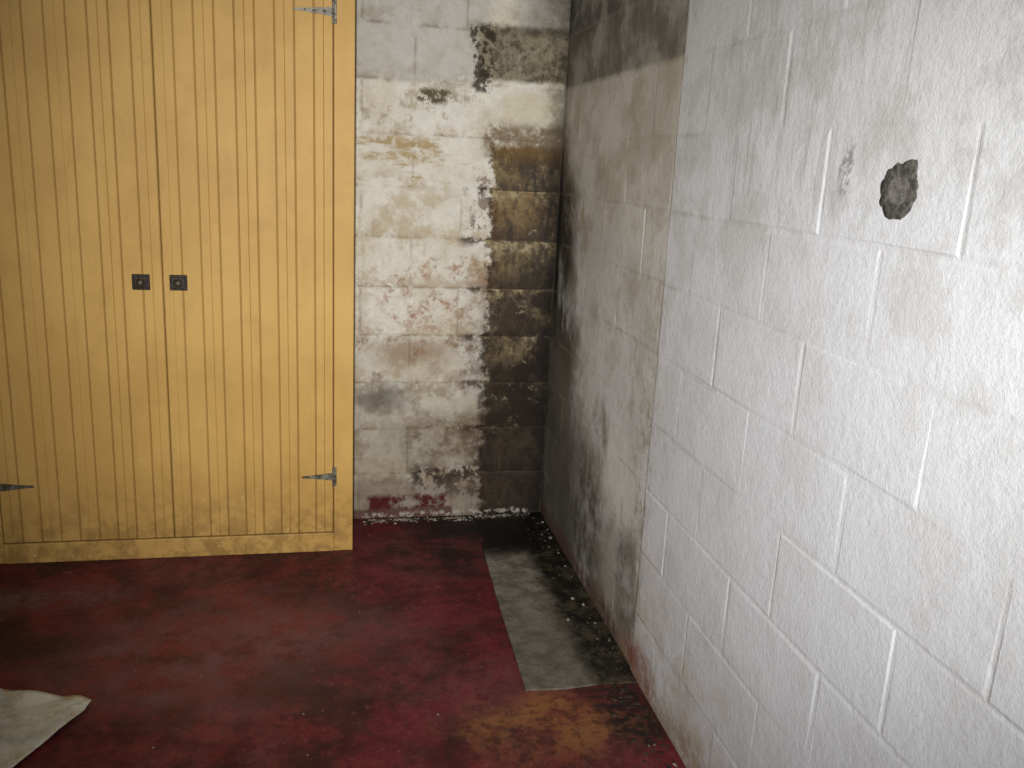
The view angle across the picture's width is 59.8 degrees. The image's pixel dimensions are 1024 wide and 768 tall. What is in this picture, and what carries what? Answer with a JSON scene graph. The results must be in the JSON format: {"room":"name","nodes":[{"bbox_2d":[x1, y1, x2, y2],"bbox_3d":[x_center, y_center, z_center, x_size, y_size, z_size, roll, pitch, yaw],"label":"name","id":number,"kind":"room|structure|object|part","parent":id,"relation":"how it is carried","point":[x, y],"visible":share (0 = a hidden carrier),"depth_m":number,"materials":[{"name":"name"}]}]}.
{"room":"basement","nodes":[
{"label":"basement","id":0,"kind":"room"},
{"bbox_2d":[0,515,685,767],"bbox_3d":[-0.903,1.232,1.534,3.455,0.150,5.070,0,14,-12],"label":"floor","id":1,"kind":"structure","parent":0,"point":[480,698],"depth_m":2.72,"materials":[{"name":"red paint"}]},
{"bbox_2d":[0,688,91,767],"bbox_3d":[-1.491,0.933,2.262,0.594,0.023,0.565,3,14,3],"label":"rug","id":2,"kind":"object","parent":1,"relation":"on","point":[28,718],"visible":1,"depth_m":2.42,"materials":[{"name":"beige fabric"}]},
{"bbox_2d":[0,0,354,563],"bbox_3d":[-1.270,-0.424,3.301,1.339,2.180,0.348,0,14,-12],"label":"tall cabinet","id":3,"kind":"object","parent":1,"relation":"on","point":[177,176],"visible":1,"depth_m":3.18,"materials":[{"name":"paint"}]},
{"bbox_3d":[-1.538,-0.389,3.116,0.596,2.005,0.023,0,14,-12],"label":"door","id":4,"kind":"part","parent":3,"relation":"part of","materials":[{"name":"paint"}]},
{"bbox_3d":[-1.313,-0.358,3.144,0.060,0.056,0.035,0,14,-12],"label":"knob","id":5,"kind":"part","parent":3,"relation":"part of","materials":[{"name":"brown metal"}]},
{"bbox_3d":[-1.190,-0.359,3.170,0.060,0.056,0.035,0,14,-12],"label":"knob","id":6,"kind":"part","parent":3,"relation":"part of","materials":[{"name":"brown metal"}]},
{"bbox_3d":[-0.954,-0.390,3.238,0.595,2.005,0.023,0,14,-12],"label":"door","id":7,"kind":"part","parent":3,"relation":"part of","materials":[{"name":"paint"}]},
{"bbox_2d":[8,543,663,766],"bbox_3d":[-0.724,0.829,2.873,2.049,0.006,1.837,0,14,-12],"label":"debris","id":8,"kind":"object","parent":1,"relation":"on","point":[453,543],"visible":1,"depth_m":2.81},
{"bbox_2d":[363,513,529,524],"bbox_3d":[-0.278,0.592,3.914,0.747,0.010,0.077,0,14,-12],"label":"crumbs","id":9,"kind":"object","parent":1,"relation":"on","point":[475,515],"visible":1,"depth_m":3.91,"materials":[{"name":"paint"}]},
{"bbox_2d":[477,512,635,690],"bbox_3d":[0.085,0.752,3.349,0.366,0.007,1.372,0,14,-12],"label":"concrete floor patch","id":10,"kind":"structure","parent":1,"relation":"on","point":[534,614],"depth_m":3.13,"materials":[{"name":"grey concrete"}]},
{"bbox_2d":[521,517,677,767],"bbox_3d":[0.223,0.805,3.153,0.161,0.011,1.705,0,14,-12],"label":"debris","id":11,"kind":"object","parent":1,"relation":"on","point":[565,566],"visible":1,"depth_m":2.74,"materials":[{"name":"paint"}]},
{"bbox_2d":[353,0,570,518],"bbox_3d":[-1.229,-0.619,3.554,3.255,2.440,0.202,0,14,-12],"label":"wall","id":12,"kind":"structure","parent":0,"point":[460,104],"depth_m":3.68,"materials":[{"name":"white paint"}]},
{"bbox_2d":[541,0,1023,767],"bbox_3d":[0.747,-0.004,1.457,0.251,2.440,4.870,0,14,-12],"label":"wall","id":13,"kind":"structure","parent":0,"point":[783,468],"depth_m":1.78,"materials":[{"name":"white paint"}]},
{"bbox_2d":[879,159,918,219],"bbox_3d":[0.639,-0.321,1.470,0.004,0.102,0.106,0,14,-12],"label":"hole","id":14,"kind":"object","parent":13,"relation":"attached to","point":[899,186],"visible":1,"depth_m":1.47,"materials":[{"name":"grey concrete"}]}
]}

